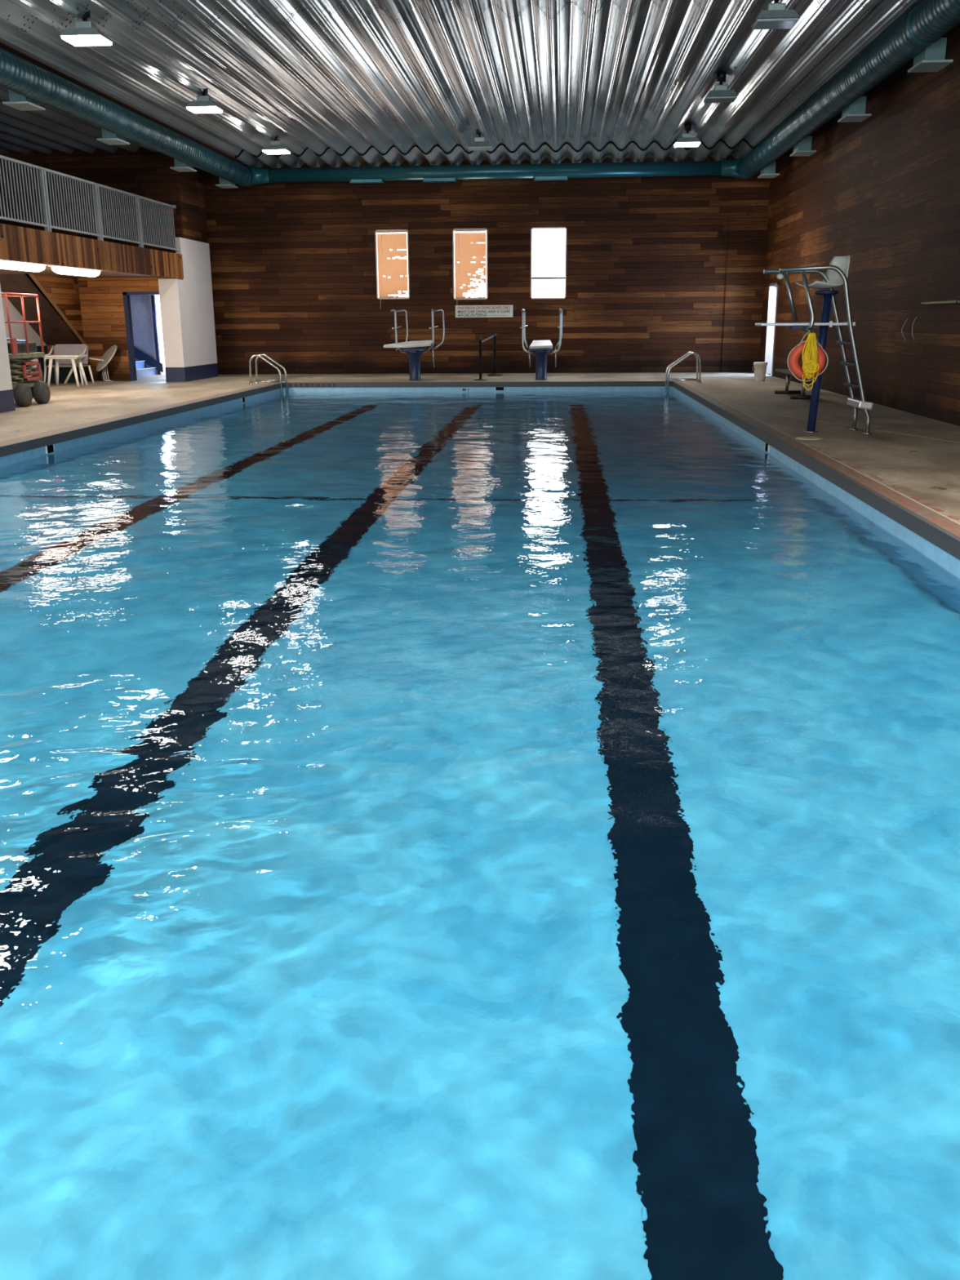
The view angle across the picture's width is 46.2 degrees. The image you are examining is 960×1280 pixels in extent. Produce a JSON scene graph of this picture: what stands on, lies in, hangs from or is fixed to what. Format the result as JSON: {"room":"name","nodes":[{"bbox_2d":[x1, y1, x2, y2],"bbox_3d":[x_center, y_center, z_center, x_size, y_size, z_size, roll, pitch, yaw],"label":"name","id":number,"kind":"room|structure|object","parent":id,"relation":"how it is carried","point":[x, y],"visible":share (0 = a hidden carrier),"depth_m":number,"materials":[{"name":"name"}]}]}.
{"room":"indoor swimming pool","nodes":[
{"label":"indoor swimming pool","id":0,"kind":"room"},
{"bbox_2d":[0,291,48,382],"bbox_3d":[-11.790,-3.206,12.320,0.110,2.550,31.760,1,16,4],"label":"wall","id":1,"kind":"structure","parent":0,"point":[17,330],"depth_m":26.30,"materials":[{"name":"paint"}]},
{"bbox_2d":[24,273,88,381],"bbox_3d":[-9.836,-7.237,26.103,0.080,2.634,2.880,1,16,4],"label":"wall","id":2,"kind":"structure","parent":0,"point":[64,291],"depth_m":26.51,"materials":[{"name":"brown wood"}]},
{"bbox_2d":[0,274,82,345],"bbox_3d":[-10.275,-7.707,25.974,0.950,1.833,2.930,1,16,4],"label":"soffit","id":3,"kind":"structure","parent":2,"relation":"attached to","point":[55,331],"depth_m":26.15,"materials":[{"name":"brown wood"}]},
{"bbox_2d":[28,273,85,344],"bbox_3d":[-9.775,-7.675,25.953,0.030,1.832,2.880,1,16,4],"label":"trim","id":4,"kind":"structure","parent":2,"relation":"attached to","point":[32,276],"depth_m":25.95,"materials":[{"name":"brown wood"}]},
{"bbox_2d":[0,265,164,278],"bbox_3d":[-10.723,-4.602,11.846,5.070,0.440,31.760,1,16,4],"label":"ceiling","id":5,"kind":"structure","parent":0,"point":[48,271],"depth_m":24.98,"materials":[{"name":"white paint"}]},
{"bbox_2d":[0,259,48,271],"bbox_3d":[-7.939,-6.453,19.268,0.240,0.226,2.000,1,16,4],"label":"ceiling light","id":6,"kind":"object","parent":5,"relation":"attached to","point":[4,264],"visible":0.59,"depth_m":19.26,"materials":[{"name":"white paint"}]},
{"bbox_2d":[48,264,102,276],"bbox_3d":[-7.766,-7.137,21.666,0.240,0.226,2.000,1,16,4],"label":"ceiling light","id":7,"kind":"object","parent":5,"relation":"attached to","point":[58,269],"visible":0.7,"depth_m":21.39,"materials":[{"name":"white paint"}]},
{"bbox_2d":[0,222,183,279],"bbox_3d":[-8.165,-4.540,11.543,0.075,0.550,31.500,1,16,4],"label":"balcony ledge","id":8,"kind":"structure","parent":5,"relation":"attached to","point":[17,243],"depth_m":21.04,"materials":[{"name":"brown wood"}]},
{"bbox_2d":[0,155,179,251],"bbox_3d":[-7.584,-7.614,19.412,0.070,1.090,14.360,1,16,4],"label":"balcony railing","id":9,"kind":"object","parent":8,"relation":"on","point":[42,171],"visible":1,"depth_m":21.20,"materials":[{"name":"grey metal"}]},
{"bbox_2d":[0,146,183,381],"bbox_3d":[-9.603,-9.015,27.111,5.102,5.600,0.100,1,16,4],"label":"wall","id":10,"kind":"structure","parent":0,"point":[145,173],"depth_m":26.68,"materials":[{"name":"brown wood"}]},
{"bbox_2d":[122,291,163,380],"bbox_3d":[-8.121,-7.405,27.463,0.970,2.090,0.180,1,16,4],"label":"door frame","id":11,"kind":"structure","parent":10,"relation":"in","point":[126,303],"depth_m":27.39,"materials":[{"name":"paint"}]},
{"bbox_2d":[129,294,157,374],"bbox_3d":[-9.831,-8.293,29.053,4.600,3.150,3.320,1,16,4],"label":"wall","id":12,"kind":"structure","parent":0,"point":[140,304],"depth_m":30.54,"materials":[{"name":"paint"}]},
{"bbox_2d":[151,294,161,374],"bbox_3d":[-8.460,-8.386,30.533,0.770,2.300,0.120,1,16,4],"label":"door","id":13,"kind":"structure","parent":12,"relation":"in","point":[153,296],"depth_m":30.51,"materials":[{"name":"paint"}]},
{"bbox_2d":[155,294,165,374],"bbox_3d":[-8.457,-8.344,30.571,0.590,2.200,0.010,1,16,4],"label":"window","id":14,"kind":"structure","parent":13,"relation":"attached to","point":[157,296],"depth_m":30.57,"materials":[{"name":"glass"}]},
{"bbox_2d":[178,166,208,243],"bbox_3d":[-7.134,-9.446,28.563,0.494,5.600,3.275,-2,16,-7],"label":"wall","id":15,"kind":"structure","parent":0,"point":[191,183],"depth_m":27.53,"materials":[{"name":"brown wood"}]},
{"bbox_2d":[0,0,922,168],"bbox_3d":[-3.521,-7.483,12.193,19.520,0.337,35.200,1,16,4],"label":"ceiling","id":16,"kind":"structure","parent":0,"point":[394,82],"depth_m":18.45,"materials":[{"name":"metal"}]},
{"bbox_2d":[59,10,113,46],"bbox_3d":[-5.222,-8.170,14.882,0.540,0.475,0.460,1,16,4],"label":"floodlight","id":17,"kind":"object","parent":16,"relation":"hanging from","point":[85,33],"visible":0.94,"depth_m":14.80,"materials":[{"name":"metal"}]},
{"bbox_2d":[0,47,250,188],"bbox_3d":[-7.316,-7.154,12.066,0.754,0.780,33.850,1,16,4],"label":"air duct","id":18,"kind":"object","parent":16,"relation":"hanging from","point":[28,84],"visible":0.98,"depth_m":19.62,"materials":[{"name":"teal metal"}]},
{"bbox_2d":[2,101,44,111],"bbox_3d":[-7.104,-8.319,17.529,0.400,0.030,0.620,1,16,4],"label":"grille","id":19,"kind":"object","parent":18,"relation":"attached to","point":[20,105],"depth_m":17.48,"materials":[{"name":"grey metal"}]},
{"bbox_2d":[8,89,39,106],"bbox_3d":[-7.085,-8.463,17.487,0.260,0.270,0.500,1,16,4],"label":"diffuser","id":20,"kind":"object","parent":18,"relation":"attached to","point":[13,96],"depth_m":17.28,"materials":[{"name":"paint"}]},
{"bbox_2d":[96,137,129,145],"bbox_3d":[-6.851,-9.318,21.031,0.400,0.030,0.620,1,16,4],"label":"grille","id":21,"kind":"object","parent":18,"relation":"attached to","point":[111,141],"depth_m":20.94,"materials":[{"name":"grey metal"}]},
{"bbox_2d":[101,128,125,141],"bbox_3d":[-6.832,-9.461,20.989,0.260,0.270,0.500,1,16,4],"label":"diffuser","id":22,"kind":"object","parent":18,"relation":"attached to","point":[107,135],"depth_m":20.77,"materials":[{"name":"paint"}]},
{"bbox_2d":[169,166,196,172],"bbox_3d":[-6.570,-10.425,24.917,0.400,0.030,0.620,1,16,4],"label":"grille","id":23,"kind":"object","parent":18,"relation":"attached to","point":[180,169],"depth_m":24.81,"materials":[{"name":"grey metal"}]},
{"bbox_2d":[173,158,193,168],"bbox_3d":[-6.551,-10.569,24.874,0.260,0.270,0.500,1,16,4],"label":"diffuser","id":24,"kind":"object","parent":18,"relation":"attached to","point":[178,164],"depth_m":24.66,"materials":[{"name":"paint"}]},
{"bbox_2d":[218,177,235,185],"bbox_3d":[-6.303,-11.471,28.039,0.260,0.270,0.500,1,16,4],"label":"diffuser","id":25,"kind":"object","parent":18,"relation":"attached to","point":[222,181],"depth_m":27.82,"materials":[{"name":"paint"}]},
{"bbox_2d":[215,183,238,188],"bbox_3d":[-6.321,-11.327,28.081,0.400,0.030,0.620,1,16,4],"label":"grille","id":26,"kind":"object","parent":18,"relation":"attached to","point":[222,185],"depth_m":28.01,"materials":[{"name":"grey metal"}]},
{"bbox_2d":[186,88,222,113],"bbox_3d":[-4.865,-9.578,19.823,0.540,0.475,0.460,1,16,4],"label":"floodlight","id":27,"kind":"object","parent":16,"relation":"hanging from","point":[204,104],"visible":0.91,"depth_m":19.74,"materials":[{"name":"metal"}]},
{"bbox_2d":[262,134,290,154],"bbox_3d":[-4.505,-11.000,24.812,0.540,0.475,0.460,1,16,4],"label":"floodlight","id":28,"kind":"object","parent":16,"relation":"hanging from","point":[275,147],"visible":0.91,"depth_m":24.69,"materials":[{"name":"metal"}]},
{"bbox_2d":[466,128,492,151],"bbox_3d":[-0.006,-10.945,24.503,0.540,0.475,0.460,1,16,4],"label":"floodlight","id":29,"kind":"object","parent":16,"relation":"hanging from","point":[479,144],"visible":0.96,"depth_m":24.38,"materials":[{"name":"metal"}]},
{"bbox_2d":[240,157,751,186],"bbox_3d":[0.299,-11.702,28.143,13.117,0.493,0.571,1,16,4],"label":"beam","id":30,"kind":"structure","parent":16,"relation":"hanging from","point":[544,171],"depth_m":28.08,"materials":[{"name":"metal"}]},
{"bbox_2d":[350,178,382,182],"bbox_3d":[-2.862,-11.635,28.473,0.800,0.100,0.200,1,16,4],"label":"diffuser","id":31,"kind":"object","parent":30,"relation":"attached to","point":[351,180],"depth_m":28.38,"materials":[{"name":"paint"}]},
{"bbox_2d":[349,181,384,183],"bbox_3d":[-2.862,-11.581,28.488,0.860,0.012,0.240,1,16,4],"label":"grille","id":32,"kind":"object","parent":30,"relation":"attached to","point":[351,182],"depth_m":28.40,"materials":[{"name":"metal"}]},
{"bbox_2d":[423,177,455,181],"bbox_3d":[-1.017,-11.612,28.346,0.800,0.100,0.200,1,16,4],"label":"diffuser","id":33,"kind":"object","parent":30,"relation":"attached to","point":[424,179],"depth_m":28.25,"materials":[{"name":"paint"}]},
{"bbox_2d":[422,180,457,182],"bbox_3d":[-1.016,-11.558,28.362,0.860,0.012,0.240,1,16,4],"label":"grille","id":34,"kind":"object","parent":30,"relation":"attached to","point":[424,181],"depth_m":28.32,"materials":[{"name":"metal"}]},
{"bbox_2d":[534,176,567,179],"bbox_3d":[1.776,-11.578,28.154,0.800,0.100,0.200,1,16,4],"label":"diffuser","id":35,"kind":"object","parent":30,"relation":"attached to","point":[535,177],"depth_m":28.06,"materials":[{"name":"paint"}]},
{"bbox_2d":[533,178,568,181],"bbox_3d":[1.777,-11.524,28.170,0.860,0.012,0.240,1,16,4],"label":"grille","id":36,"kind":"object","parent":30,"relation":"attached to","point":[535,180],"depth_m":28.14,"materials":[{"name":"metal"}]},
{"bbox_2d":[674,121,700,146],"bbox_3d":[4.463,-10.890,24.196,0.540,0.475,0.460,1,16,4],"label":"floodlight","id":37,"kind":"object","parent":16,"relation":"hanging from","point":[687,140],"visible":0.98,"depth_m":24.08,"materials":[{"name":"metal"}]},
{"bbox_2d":[702,70,737,102],"bbox_3d":[4.113,-9.468,19.206,0.540,0.475,0.460,1,16,4],"label":"floodlight","id":38,"kind":"object","parent":16,"relation":"hanging from","point":[721,93],"visible":0.99,"depth_m":19.10,"materials":[{"name":"metal"}]},
{"bbox_2d":[751,0,799,29],"bbox_3d":[3.756,-8.060,14.265,0.540,0.475,0.460,1,16,4],"label":"floodlight","id":39,"kind":"object","parent":16,"relation":"hanging from","point":[775,16],"visible":1,"depth_m":14.16,"materials":[{"name":"metal"}]},
{"bbox_2d":[739,0,959,177],"bbox_3d":[5.519,-6.962,11.194,0.734,0.850,33.850,1,16,4],"label":"air duct","id":40,"kind":"object","parent":16,"relation":"hanging from","point":[918,35],"visible":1,"depth_m":16.57,"materials":[{"name":"teal metal"}]},
{"bbox_2d":[760,160,776,174],"bbox_3d":[6.707,-10.969,26.200,0.260,0.270,0.500,1,16,4],"label":"diffuser","id":41,"kind":"object","parent":40,"relation":"attached to","point":[771,169],"depth_m":25.97,"materials":[{"name":"paint"}]},
{"bbox_2d":[757,173,779,177],"bbox_3d":[6.728,-10.825,26.239,0.400,0.030,0.620,1,16,4],"label":"grille","id":42,"kind":"object","parent":40,"relation":"attached to","point":[762,175],"depth_m":26.12,"materials":[{"name":"grey metal"}]},
{"bbox_2d":[793,136,812,151],"bbox_3d":[6.490,-9.957,22.647,0.260,0.270,0.500,1,16,4],"label":"diffuser","id":43,"kind":"object","parent":40,"relation":"attached to","point":[805,145],"depth_m":22.41,"materials":[{"name":"paint"}]},
{"bbox_2d":[790,150,816,156],"bbox_3d":[6.511,-9.812,22.687,0.400,0.030,0.620,1,16,4],"label":"grille","id":44,"kind":"object","parent":40,"relation":"attached to","point":[796,153],"depth_m":22.54,"materials":[{"name":"grey metal"}]},
{"bbox_2d":[841,96,866,117],"bbox_3d":[6.203,-8.822,18.666,0.260,0.270,0.500,1,16,4],"label":"diffuser","id":45,"kind":"object","parent":40,"relation":"attached to","point":[858,107],"depth_m":18.44,"materials":[{"name":"paint"}]},
{"bbox_2d":[837,113,871,122],"bbox_3d":[6.224,-8.678,18.706,0.400,0.030,0.620,1,16,4],"label":"grille","id":46,"kind":"object","parent":40,"relation":"attached to","point":[846,117],"depth_m":18.61,"materials":[{"name":"grey metal"}]},
{"bbox_2d":[913,37,946,66],"bbox_3d":[5.926,-7.729,14.828,0.260,0.270,0.500,1,16,4],"label":"diffuser","id":47,"kind":"object","parent":40,"relation":"attached to","point":[936,51],"depth_m":14.61,"materials":[{"name":"paint"}]},
{"bbox_2d":[907,59,953,72],"bbox_3d":[5.947,-7.584,14.868,0.400,0.030,0.620,1,16,4],"label":"grille","id":48,"kind":"object","parent":40,"relation":"attached to","point":[922,65],"depth_m":14.78,"materials":[{"name":"grey metal"}]},
{"bbox_2d":[0,372,959,523],"bbox_3d":[-3.437,-2.690,14.856,19.440,0.173,37.500,1,16,4],"label":"floor","id":49,"kind":"structure","parent":0,"point":[926,470],"depth_m":17.37,"materials":[{"name":"concrete"}]},
{"bbox_2d":[0,285,15,413],"bbox_3d":[-7.982,-4.862,17.953,0.603,2.440,0.568,1,16,4],"label":"wall pier","id":50,"kind":"object","parent":49,"relation":"on","point":[6,395],"visible":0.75,"depth_m":18.16,"materials":[{"name":"white paint"}]},
{"bbox_2d":[1,292,50,406],"bbox_3d":[-8.208,-5.037,19.531,0.962,1.873,1.212,1,16,4],"label":"hand truck","id":51,"kind":"object","parent":49,"relation":"on","point":[24,389],"visible":0.88,"depth_m":19.45,"materials":[{"name":"metal"}]},
{"bbox_2d":[6,337,26,342],"bbox_3d":[-8.087,-5.208,19.538,0.434,0.076,0.117,-3,16,-10],"label":"coiled hose","id":52,"kind":"object","parent":51,"relation":"on","point":[7,339],"visible":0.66,"depth_m":19.51,"materials":[{"name":"blue plastic"}]},
{"bbox_2d":[40,354,88,386],"bbox_3d":[-9.432,-6.135,25.616,0.860,0.686,0.540,1,16,4],"label":"plastic table","id":53,"kind":"object","parent":49,"relation":"on","point":[77,357],"visible":0.97,"depth_m":25.43,"materials":[{"name":"white plastic"}]},
{"bbox_2d":[47,359,81,382],"bbox_3d":[-10.029,-6.516,27.218,0.680,0.540,0.400,1,16,4],"label":"crate","id":54,"kind":"object","parent":49,"relation":"on","point":[64,372],"visible":0.29,"depth_m":27.07,"materials":[{"name":"plastic"}]},
{"bbox_2d":[44,344,94,385],"bbox_3d":[-9.613,-6.417,26.206,0.954,0.904,0.664,1,16,4],"label":"plastic chair","id":55,"kind":"object","parent":49,"relation":"on","point":[59,349],"visible":0.58,"depth_m":26.38,"materials":[{"name":"white plastic"}]},
{"bbox_2d":[88,344,117,382],"bbox_3d":[-8.991,-6.664,27.105,0.737,0.863,0.602,7,17,24],"label":"folding table","id":56,"kind":"object","parent":49,"relation":"on","point":[108,356],"visible":0.98,"depth_m":27.03,"materials":[{"name":"white plastic"}]},
{"bbox_2d":[133,346,163,377],"bbox_3d":[-9.749,-7.601,29.271,1.950,1.500,2.970,1,16,4],"label":"staircase","id":57,"kind":"structure","parent":49,"relation":"on","point":[144,358],"depth_m":30.68,"materials":[{"name":"paint"}]},
{"bbox_2d":[158,278,190,382],"bbox_3d":[-7.292,-7.415,27.020,0.473,2.380,0.658,1,16,4],"label":"wall pier","id":58,"kind":"object","parent":49,"relation":"on","point":[171,290],"visible":0.96,"depth_m":26.74,"materials":[{"name":"white paint"}]},
{"bbox_2d":[175,237,218,381],"bbox_3d":[-7.035,-8.195,28.035,0.128,3.320,2.308,1,16,4],"label":"wall pier","id":59,"kind":"object","parent":49,"relation":"on","point":[197,281],"visible":0.79,"depth_m":27.94,"materials":[{"name":"white paint"}]},
{"bbox_2d":[248,353,287,394],"bbox_3d":[-4.848,-5.767,25.859,0.800,1.563,0.620,1,16,4],"label":"pool ladder","id":60,"kind":"object","parent":49,"relation":"attached to","point":[257,356],"visible":0.82,"depth_m":25.89,"materials":[{"name":"silver metal"}]},
{"bbox_2d":[383,308,444,380],"bbox_3d":[-1.561,-7.016,26.746,1.407,1.642,0.660,1,16,4],"label":"stand","id":61,"kind":"object","parent":49,"relation":"on","point":[414,354],"visible":1,"depth_m":26.72,"materials":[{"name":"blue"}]},
{"bbox_2d":[473,335,493,380],"bbox_3d":[0.192,-6.922,27.524,0.337,1.010,2.178,3,16,11],"label":"barrier post","id":62,"kind":"object","parent":49,"relation":"on","point":[480,340],"visible":1,"depth_m":26.66,"materials":[{"name":"black metal"}]},
{"bbox_2d":[487,333,502,376],"bbox_3d":[0.381,-7.292,28.747,0.380,1.050,0.380,1,16,4],"label":"barrier post","id":63,"kind":"object","parent":49,"relation":"on","point":[495,374],"visible":1,"depth_m":28.72,"materials":[{"name":"black metal"}]},
{"bbox_2d":[520,308,564,380],"bbox_3d":[1.477,-6.972,26.549,1.056,1.623,0.800,1,16,4],"label":"stand","id":64,"kind":"object","parent":49,"relation":"on","point":[540,348],"visible":1,"depth_m":26.56,"materials":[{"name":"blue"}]},
{"bbox_2d":[664,351,702,393],"bbox_3d":[4.539,-5.651,25.214,0.800,1.563,0.620,1,16,4],"label":"pool ladder","id":65,"kind":"object","parent":49,"relation":"attached to","point":[668,380],"visible":0.85,"depth_m":24.92,"materials":[{"name":"silver metal"}]},
{"bbox_2d":[752,361,767,381],"bbox_3d":[6.322,-6.065,25.436,0.333,0.420,0.308,1,16,4],"label":"bucket","id":66,"kind":"object","parent":49,"relation":"on","point":[760,367],"visible":1,"depth_m":25.34,"materials":[{"name":"white plastic"}]},
{"bbox_2d":[774,368,810,399],"bbox_3d":[5.753,-4.805,20.417,0.480,0.750,2.200,1,16,4],"label":"bench","id":67,"kind":"object","parent":49,"relation":"on","point":[787,371],"visible":0.4,"depth_m":20.97,"materials":[{"name":"metal"}]},
{"bbox_2d":[755,255,872,434],"bbox_3d":[4.124,-3.623,13.848,1.400,2.101,0.624,1,16,4],"label":"chair","id":68,"kind":"object","parent":49,"relation":"on","point":[836,275],"visible":1,"depth_m":13.73,"materials":[{"name":"paint"}]},
{"bbox_2d":[786,328,828,382],"bbox_3d":[3.940,-3.451,13.603,0.485,0.627,0.307,1,16,4],"label":"life ring","id":69,"kind":"object","parent":68,"relation":"hanging from","point":[794,367],"visible":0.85,"depth_m":13.48,"materials":[{"name":"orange plastic"}]},
{"bbox_2d":[801,328,819,390],"bbox_3d":[3.987,-3.384,13.533,0.210,0.731,0.419,5,17,18],"label":"rope","id":70,"kind":"object","parent":69,"relation":"hanging from","point":[810,357],"visible":1,"depth_m":13.38,"materials":[{"name":"fabric"}]},
{"bbox_2d":[0,386,959,578],"bbox_3d":[-0.978,-1.089,14.014,9.400,2.600,25.950,1,16,4],"label":"wall","id":71,"kind":"structure","parent":0,"point":[949,562],"depth_m":15.71,"materials":[{"name":"tile"}]},
{"bbox_2d":[44,444,54,453],"bbox_3d":[-5.456,-2.418,14.237,0.028,0.093,0.248,1,16,4],"label":"outlet","id":72,"kind":"object","parent":71,"relation":"attached to","point":[49,449],"visible":1,"depth_m":14.24,"materials":[{"name":"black plastic"}]},
{"bbox_2d":[288,383,335,386],"bbox_3d":[-3.899,-5.924,26.149,1.090,0.060,0.006,1,16,4],"label":"tile trim","id":73,"kind":"structure","parent":71,"relation":"attached to","point":[290,384],"depth_m":26.14,"materials":[{"name":"tile"}]},
{"bbox_2d":[0,391,959,1279],"bbox_3d":[-0.978,-1.085,14.015,9.002,2.391,25.552,1,16,4],"label":"pool water","id":74,"kind":"object","parent":71,"relation":"in","point":[443,835],"visible":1,"depth_m":3.47,"materials":[{"name":"blue liquid"}]},
{"bbox_2d":[0,381,959,559],"bbox_3d":[-1.038,-2.390,13.648,9.500,0.113,26.150,1,16,4],"label":"pool edge","id":75,"kind":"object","parent":71,"relation":"on","point":[943,532],"depth_m":14.43,"materials":[{"name":"tile"}]},
{"bbox_2d":[495,386,504,390],"bbox_3d":[0.461,-5.785,25.882,0.188,0.056,0.026,1,16,4],"label":"outlet","id":76,"kind":"object","parent":71,"relation":"attached to","point":[496,388],"visible":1,"depth_m":25.87,"materials":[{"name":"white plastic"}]},
{"bbox_2d":[764,443,769,452],"bbox_3d":[3.529,-2.352,13.771,0.028,0.095,0.287,1,16,4],"label":"outlet","id":77,"kind":"object","parent":71,"relation":"attached to","point":[766,446],"visible":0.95,"depth_m":13.79,"materials":[{"name":"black plastic"}]},
{"bbox_2d":[682,381,959,524],"bbox_3d":[4.622,-2.436,13.486,1.808,0.002,25.650,1,16,4],"label":"trim","id":78,"kind":"structure","parent":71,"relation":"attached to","point":[682,381],"depth_m":11.82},
{"bbox_2d":[203,155,770,374],"bbox_3d":[0.058,-9.787,29.576,15.020,5.600,0.210,1,16,4],"label":"wall","id":79,"kind":"structure","parent":0,"point":[660,269],"depth_m":29.55,"materials":[{"name":"brown wood"}]},
{"bbox_2d":[0,39,247,165],"bbox_3d":[-7.297,-7.611,12.429,0.550,0.300,35.000,1,16,4],"label":"trim","id":80,"kind":"structure","parent":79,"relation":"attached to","point":[3,44],"depth_m":19.67,"materials":[{"name":"teal metal"}]},
{"bbox_2d":[374,229,409,299],"bbox_3d":[-2.306,-9.918,29.731,0.880,1.740,0.128,1,16,4],"label":"window","id":81,"kind":"structure","parent":79,"relation":"in","point":[406,230],"depth_m":29.65,"materials":[{"name":"paint"}]},
{"bbox_2d":[376,231,408,307],"bbox_3d":[-2.308,-9.767,29.724,0.800,1.954,0.096,1,16,4],"label":"window blind","id":82,"kind":"object","parent":81,"relation":"attached to","point":[388,266],"visible":1,"depth_m":29.70,"materials":[{"name":"fabric"}]},
{"bbox_2d":[452,228,488,299],"bbox_3d":[-0.251,-9.880,29.593,0.920,1.775,0.128,1,16,4],"label":"window","id":83,"kind":"structure","parent":79,"relation":"in","point":[453,229],"depth_m":29.61,"materials":[{"name":"paint"}]},
{"bbox_2d":[453,229,486,297],"bbox_3d":[-0.253,-9.729,29.586,0.840,1.989,0.096,1,16,4],"label":"window blind","id":84,"kind":"object","parent":83,"relation":"attached to","point":[469,247],"visible":1,"depth_m":29.56,"materials":[{"name":"plastic"}]},
{"bbox_2d":[455,305,512,317],"bbox_3d":[0.110,-8.706,29.798,1.530,0.310,0.028,1,16,4],"label":"wall sign","id":85,"kind":"object","parent":79,"relation":"attached to","point":[461,311],"visible":1,"depth_m":29.79,"materials":[{"name":"white plastic"}]},
{"bbox_2d":[530,226,567,298],"bbox_3d":[1.794,-9.857,29.452,0.940,1.780,0.128,1,16,4],"label":"window","id":86,"kind":"structure","parent":79,"relation":"in","point":[548,244],"depth_m":29.48,"materials":[{"name":"glass"}]},
{"bbox_2d":[759,23,959,426],"bbox_3d":[6.212,-4.910,12.276,0.150,5.600,35.100,1,16,4],"label":"wall","id":87,"kind":"structure","parent":0,"point":[882,191],"depth_m":18.07,"materials":[{"name":"brown wood"}]},
{"bbox_2d":[764,282,778,376],"bbox_3d":[7.327,-7.728,28.001,0.190,2.200,1.170,1,16,4],"label":"door","id":88,"kind":"structure","parent":87,"relation":"in","point":[773,291],"depth_m":28.41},
{"bbox_2d":[920,298,959,304],"bbox_3d":[6.085,-3.785,12.438,0.087,0.095,7.780,1,16,4],"label":"pole","id":89,"kind":"object","parent":87,"relation":"attached to","point":[957,301],"visible":1,"depth_m":15.22,"materials":[{"name":"grey"}]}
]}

